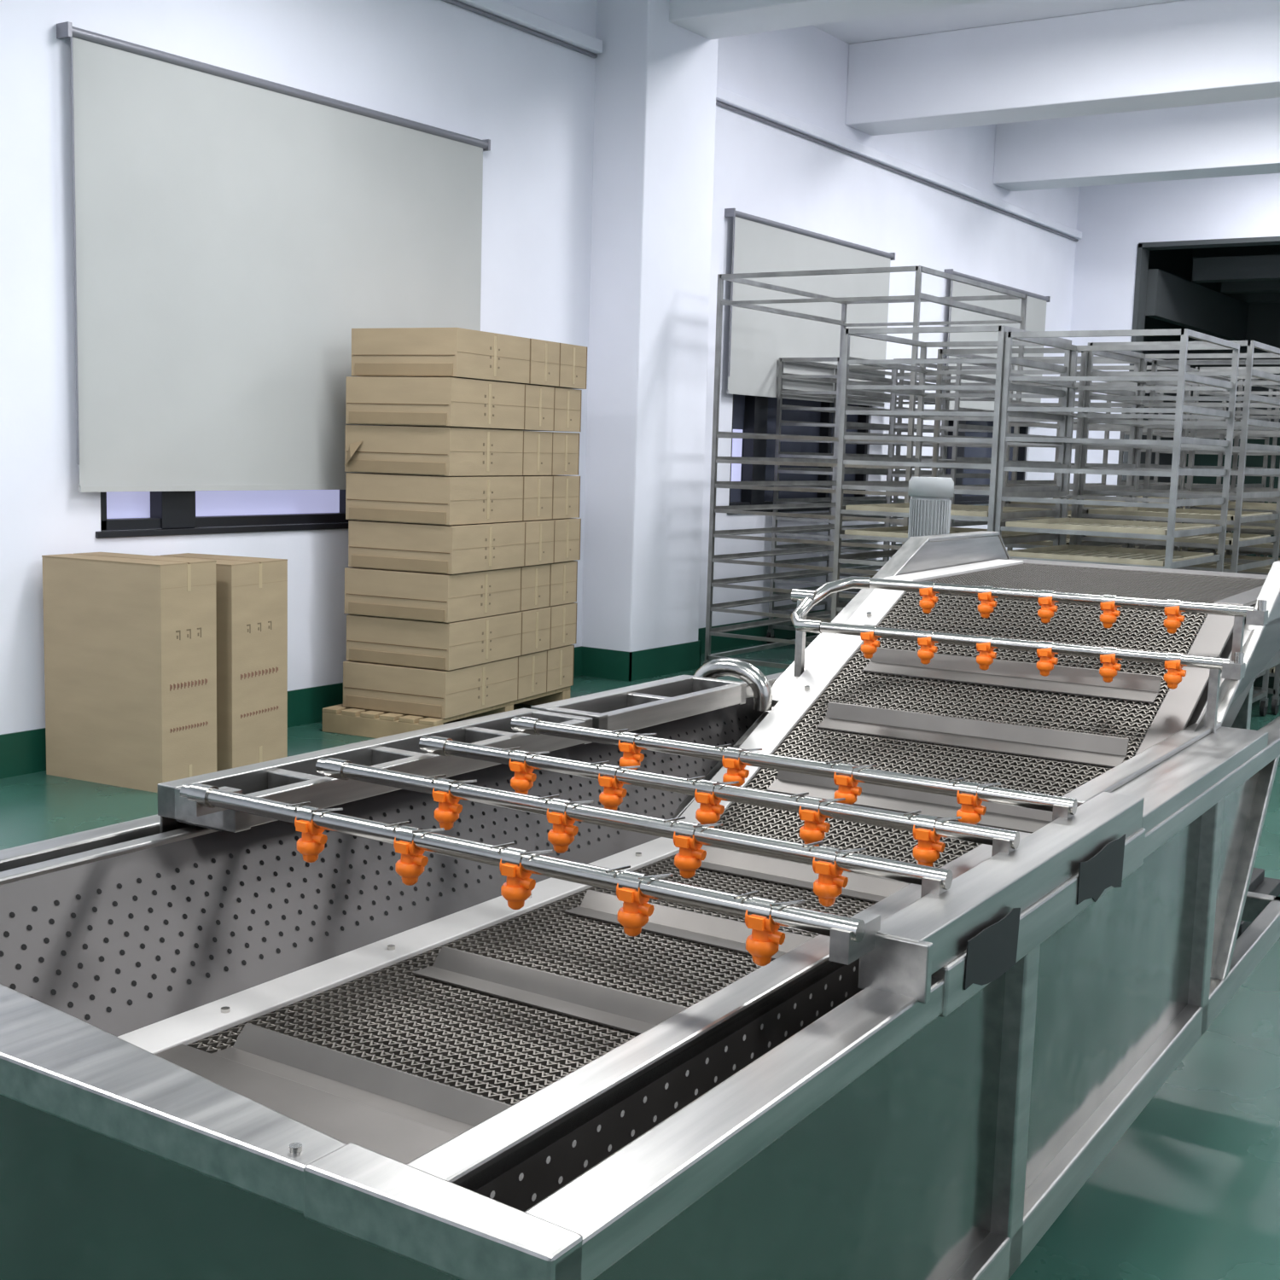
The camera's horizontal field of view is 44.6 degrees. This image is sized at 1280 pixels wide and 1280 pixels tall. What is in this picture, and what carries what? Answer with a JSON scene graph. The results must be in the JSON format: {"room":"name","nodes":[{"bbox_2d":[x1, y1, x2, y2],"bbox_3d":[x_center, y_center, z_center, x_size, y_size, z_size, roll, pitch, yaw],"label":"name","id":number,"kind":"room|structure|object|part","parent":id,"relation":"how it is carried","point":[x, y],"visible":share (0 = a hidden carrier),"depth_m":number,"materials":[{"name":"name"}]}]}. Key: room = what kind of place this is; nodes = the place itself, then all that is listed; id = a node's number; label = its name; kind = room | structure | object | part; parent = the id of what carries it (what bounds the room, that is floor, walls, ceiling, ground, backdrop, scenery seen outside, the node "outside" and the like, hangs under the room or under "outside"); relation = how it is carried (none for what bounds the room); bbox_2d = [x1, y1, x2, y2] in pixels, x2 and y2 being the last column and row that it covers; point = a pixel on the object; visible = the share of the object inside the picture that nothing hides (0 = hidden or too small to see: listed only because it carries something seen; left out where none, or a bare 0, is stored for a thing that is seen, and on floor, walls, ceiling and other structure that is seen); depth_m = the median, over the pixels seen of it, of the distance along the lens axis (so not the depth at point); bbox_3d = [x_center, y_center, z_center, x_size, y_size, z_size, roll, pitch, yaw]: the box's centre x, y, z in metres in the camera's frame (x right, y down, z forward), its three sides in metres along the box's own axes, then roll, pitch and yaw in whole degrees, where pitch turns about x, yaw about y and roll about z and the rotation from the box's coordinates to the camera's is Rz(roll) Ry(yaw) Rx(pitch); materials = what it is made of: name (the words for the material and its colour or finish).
{"room":"factory floor","nodes":[
{"label":"factory floor","id":0,"kind":"room"},
{"bbox_2d":[0,0,1079,734],"bbox_3d":[-1.148,-2.026,8.956,0.250,4.750,21.450,6,8,33],"label":"wall","id":1,"kind":"structure","parent":0,"point":[440,64],"depth_m":8.99,"materials":[{"name":"paint"}]},
{"bbox_2d":[95,489,358,538],"bbox_3d":[-1.768,-1.554,7.970,0.135,1.980,2.510,6,8,33],"label":"window","id":2,"kind":"structure","parent":1,"relation":"in","point":[162,512],"depth_m":7.68,"materials":[{"name":"black metal"}]},
{"bbox_2d":[56,21,490,492],"bbox_3d":[-1.693,-1.752,7.881,0.080,1.980,2.800,6,8,33],"label":"roller blind","id":3,"kind":"object","parent":1,"relation":"attached to","point":[233,231],"visible":0.94,"depth_m":7.50,"materials":[{"name":"grey fabric"}]},
{"bbox_2d":[0,609,825,779],"bbox_3d":[-0.928,0.263,9.077,0.402,0.190,20.900,6,8,33],"label":"baseboard","id":4,"kind":"structure","parent":1,"relation":"attached to","point":[21,753],"depth_m":10.07,"materials":[{"name":"teal paint"}]},
{"bbox_2d":[442,0,1082,241],"bbox_3d":[-0.956,-3.574,8.695,0.070,0.105,20.900,6,8,33],"label":"trim","id":5,"kind":"structure","parent":1,"relation":"attached to","point":[501,11],"depth_m":11.74,"materials":[{"name":"paint"}]},
{"bbox_2d":[727,305,840,397],"bbox_3d":[1.099,-2.175,12.011,0.080,0.626,1.758,6,8,33],"label":"roller blind","id":6,"kind":"object","parent":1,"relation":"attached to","point":[760,343],"depth_m":11.85,"materials":[{"name":"grey fabric"}]},
{"bbox_2d":[728,394,869,511],"bbox_3d":[1.302,-2.029,12.509,0.135,1.980,2.410,6,8,33],"label":"window","id":7,"kind":"structure","parent":1,"relation":"in","point":[750,414],"depth_m":12.32,"materials":[{"name":"black glass"}]},
{"bbox_2d":[724,208,895,273],"bbox_3d":[1.355,-2.974,12.263,0.080,0.458,2.843,6,8,33],"label":"roller blind","id":8,"kind":"object","parent":1,"relation":"attached to","point":[759,244],"depth_m":11.88,"materials":[{"name":"grey fabric"}]},
{"bbox_2d":[669,0,989,39],"bbox_3d":[3.966,-3.776,7.465,9.550,0.620,0.500,6,8,33],"label":"ceiling beam","id":9,"kind":"structure","parent":1,"relation":"attached to","point":[708,19],"depth_m":9.50,"materials":[{"name":"paint"}]},
{"bbox_2d":[960,397,994,410],"bbox_3d":[3.259,-2.312,15.237,0.080,0.108,0.867,6,8,33],"label":"roller blind","id":10,"kind":"object","parent":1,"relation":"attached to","point":[989,405],"depth_m":15.29,"materials":[{"name":"grey fabric"}]},
{"bbox_2d":[949,279,1006,296],"bbox_3d":[3.231,-3.317,15.028,0.080,0.150,1.409,6,8,33],"label":"roller blind","id":11,"kind":"object","parent":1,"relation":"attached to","point":[957,288],"depth_m":14.81,"materials":[{"name":"grey fabric"}]},
{"bbox_2d":[948,306,1020,328],"bbox_3d":[3.342,-3.082,15.234,0.080,0.181,1.834,6,8,33],"label":"roller blind","id":12,"kind":"object","parent":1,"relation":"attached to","point":[955,314],"depth_m":14.94,"materials":[{"name":"grey fabric"}]},
{"bbox_2d":[945,420,1028,505],"bbox_3d":[3.493,-2.368,15.748,0.135,1.980,2.360,6,8,33],"label":"window","id":13,"kind":"structure","parent":1,"relation":"in","point":[966,499],"depth_m":15.78,"materials":[{"name":"black glass"}]},
{"bbox_2d":[944,268,1050,331],"bbox_3d":[3.542,-3.339,15.492,0.080,0.404,2.820,6,8,33],"label":"roller blind","id":14,"kind":"object","parent":1,"relation":"attached to","point":[1036,311],"depth_m":16.27,"materials":[{"name":"grey fabric"}]},
{"bbox_2d":[845,0,1279,135],"bbox_3d":[5.763,-4.049,10.123,9.550,0.630,0.500,6,8,33],"label":"ceiling beam","id":15,"kind":"structure","parent":1,"relation":"attached to","point":[1184,53],"depth_m":11.57,"materials":[{"name":"paint"}]},
{"bbox_2d":[993,97,1279,191],"bbox_3d":[7.549,-4.335,12.763,9.550,0.610,0.500,6,8,33],"label":"ceiling beam","id":16,"kind":"structure","parent":1,"relation":"attached to","point":[1234,138],"depth_m":14.45,"materials":[{"name":"paint"}]},
{"bbox_2d":[0,633,1279,1279],"bbox_3d":[4.172,0.626,8.513,10.150,0.100,26.200,6,8,33],"label":"floor","id":17,"kind":"structure","parent":0,"point":[1190,1189],"depth_m":3.48,"materials":[{"name":"green paint"}]},
{"bbox_2d":[41,552,216,792],"bbox_3d":[-2.211,0.124,6.771,0.676,0.961,0.334,5,8,27],"label":"cardboard box","id":18,"kind":"object","parent":17,"relation":"on","point":[130,640],"visible":0.98,"depth_m":6.62,"materials":[{"name":"brown cardboard"}]},
{"bbox_2d":[155,552,287,771],"bbox_3d":[-1.979,0.093,7.174,0.561,0.936,0.424,4,8,22],"label":"cardboard box","id":19,"kind":"object","parent":17,"relation":"on","point":[252,592],"visible":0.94,"depth_m":7.01,"materials":[{"name":"brown cardboard"}]},
{"bbox_2d":[322,327,587,738],"bbox_3d":[-0.964,-0.589,8.393,0.712,2.047,1.466,5,8,26],"label":"cardboard boxes","id":20,"kind":"object","parent":17,"relation":"on","point":[461,603],"visible":1,"depth_m":7.90,"materials":[{"name":"beige cardboard"}]},
{"bbox_2d":[0,477,1279,1279],"bbox_3d":[0.594,0.356,3.664,1.502,1.425,4.787,6,8,32],"label":"washing machine","id":21,"kind":"object","parent":17,"relation":"on","point":[861,958],"visible":1,"depth_m":2.41,"materials":[{"name":"silver metal"}]},
{"bbox_3d":[0.330,0.269,3.109,1.370,0.120,2.085,6,8,32],"label":"spray frame","id":22,"kind":"part","parent":21,"relation":"part of","materials":[{"name":"silver metal"}]},
{"bbox_3d":[0.223,0.701,3.075,1.424,0.866,3.335,6,8,32],"label":"support frame","id":23,"kind":"part","parent":21,"relation":"part of","materials":[{"name":"silver metal"}]},
{"bbox_3d":[1.012,-0.322,5.250,0.250,0.445,0.150,6,8,32],"label":"drive motor","id":24,"kind":"part","parent":21,"relation":"part of","materials":[{"name":"grey paint"}]},
{"bbox_2d":[766,357,893,644],"bbox_3d":[1.518,-1.077,12.281,0.540,2.200,1.048,6,8,33],"label":"drying rack","id":25,"kind":"object","parent":17,"relation":"on","point":[806,361],"visible":0.43,"depth_m":12.07,"materials":[{"name":"metal"}]},
{"bbox_2d":[703,265,1027,669],"bbox_3d":[1.529,-1.049,10.434,1.400,2.600,1.848,6,8,33],"label":"drying rack","id":26,"kind":"object","parent":17,"relation":"on","point":[919,297],"visible":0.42,"depth_m":10.10,"materials":[{"name":"metal"}]},
{"bbox_2d":[838,368,951,602],"bbox_3d":[2.132,-1.172,13.189,0.540,2.200,1.048,6,8,33],"label":"drying rack","id":27,"kind":"object","parent":17,"relation":"on","point":[927,401],"visible":0.06,"depth_m":13.16,"materials":[{"name":"metal"}]},
{"bbox_2d":[884,358,996,561],"bbox_3d":[2.343,-1.015,11.972,0.540,2.200,1.048,6,8,33],"label":"drying rack","id":28,"kind":"object","parent":17,"relation":"on","point":[957,427],"visible":0.2,"depth_m":11.67,"materials":[{"name":"metal"}]},
{"bbox_2d":[830,325,1071,622],"bbox_3d":[1.703,-0.587,8.578,0.900,2.150,1.098,6,8,33],"label":"drying rack","id":29,"kind":"object","parent":17,"relation":"on","point":[980,513],"visible":0.26,"depth_m":8.36,"materials":[{"name":"metal"}]},
{"bbox_2d":[931,348,1140,548],"bbox_3d":[2.383,-0.668,9.515,0.900,2.120,1.098,6,8,33],"label":"drying rack","id":30,"kind":"object","parent":17,"relation":"on","point":[964,353],"visible":0.1,"depth_m":9.20,"materials":[{"name":"metal"}]},
{"bbox_2d":[1001,355,1190,557],"bbox_3d":[3.042,-0.789,10.523,0.900,2.150,1.098,6,8,33],"label":"drying rack","id":31,"kind":"object","parent":17,"relation":"on","point":[1091,427],"visible":0.1,"depth_m":10.26,"materials":[{"name":"metal"}]},
{"bbox_2d":[994,328,1239,571],"bbox_3d":[2.452,-0.491,8.106,0.900,2.120,1.098,6,8,33],"label":"drying rack","id":32,"kind":"object","parent":17,"relation":"on","point":[1169,558],"visible":0.44,"depth_m":7.85,"materials":[{"name":"metal"}]},
{"bbox_2d":[1068,371,1228,555],"bbox_3d":[3.667,-0.876,11.485,0.900,2.120,1.098,6,8,33],"label":"drying rack","id":33,"kind":"object","parent":17,"relation":"on","point":[1107,433],"visible":0.02,"depth_m":11.55,"materials":[{"name":"metal"}]},
{"bbox_2d":[1076,340,1279,715],"bbox_3d":[3.136,-0.606,9.061,0.900,2.150,1.098,6,8,33],"label":"drying rack","id":34,"kind":"object","parent":17,"relation":"on","point":[1235,540],"visible":0.4,"depth_m":8.77,"materials":[{"name":"metal"}]},
{"bbox_2d":[1116,376,1273,559],"bbox_3d":[4.387,-0.989,12.440,0.900,2.150,1.098,6,8,33],"label":"drying rack","id":35,"kind":"object","parent":17,"relation":"on","point":[1120,482],"visible":0.07,"depth_m":12.23,"materials":[{"name":"metal"}]},
{"bbox_2d":[1139,359,1279,714],"bbox_3d":[3.794,-0.684,9.965,0.900,2.120,1.098,6,8,33],"label":"drying rack","id":36,"kind":"object","parent":17,"relation":"on","point":[1267,547],"visible":0.12,"depth_m":9.59,"materials":[{"name":"metal"}]},
{"bbox_2d":[1186,366,1279,668],"bbox_3d":[4.442,-0.812,11.028,0.900,2.150,1.098,6,8,33],"label":"drying rack","id":37,"kind":"object","parent":17,"relation":"on","point":[1252,507],"visible":0.15,"depth_m":10.70,"materials":[{"name":"metal"}]},
{"bbox_2d":[1238,379,1279,557],"bbox_3d":[5.150,-0.889,11.935,0.900,2.120,1.098,6,8,33],"label":"drying rack","id":38,"kind":"object","parent":17,"relation":"on","point":[1271,386],"visible":0.06,"depth_m":11.97,"materials":[{"name":"metal"}]},
{"bbox_2d":[581,0,718,651],"bbox_3d":[0.064,-2.145,10.196,0.410,4.750,0.830,6,8,33],"label":"wall column","id":39,"kind":"structure","parent":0,"point":[655,80],"depth_m":9.97,"materials":[{"name":"paint"}]},
{"bbox_2d":[813,0,1183,44],"bbox_3d":[3.000,-4.007,5.974,10.150,0.150,21.500,6,8,33],"label":"ceiling","id":40,"kind":"structure","parent":0,"point":[992,12],"depth_m":11.64,"materials":[{"name":"paint"}]},
{"bbox_2d":[1069,173,1279,496],"bbox_3d":[8.832,-2.489,15.002,9.550,4.750,0.250,6,8,33],"label":"wall","id":41,"kind":"structure","parent":0,"point":[1113,219],"depth_m":17.02,"materials":[{"name":"paint"}]},
{"bbox_2d":[1122,236,1279,480],"bbox_3d":[7.450,-2.196,15.974,4.860,3.850,0.280,6,8,33],"label":"trim","id":42,"kind":"structure","parent":41,"relation":"attached to","point":[1143,254],"depth_m":16.97,"materials":[{"name":"grey metal"}]},
{"bbox_2d":[1134,244,1279,559],"bbox_3d":[10.227,-2.705,17.066,9.950,4.750,4.750,6,8,33],"label":"wall","id":43,"kind":"structure","parent":0,"point":[1263,322],"depth_m":20.89,"materials":[{"name":"grey"}]},
{"bbox_2d":[1145,254,1279,340],"bbox_3d":[8.773,-3.903,17.651,4.830,0.700,4.200,6,8,33],"label":"ceiling beam","id":44,"kind":"structure","parent":43,"relation":"attached to","point":[1170,298],"depth_m":18.07,"materials":[{"name":"grey"}]}
]}

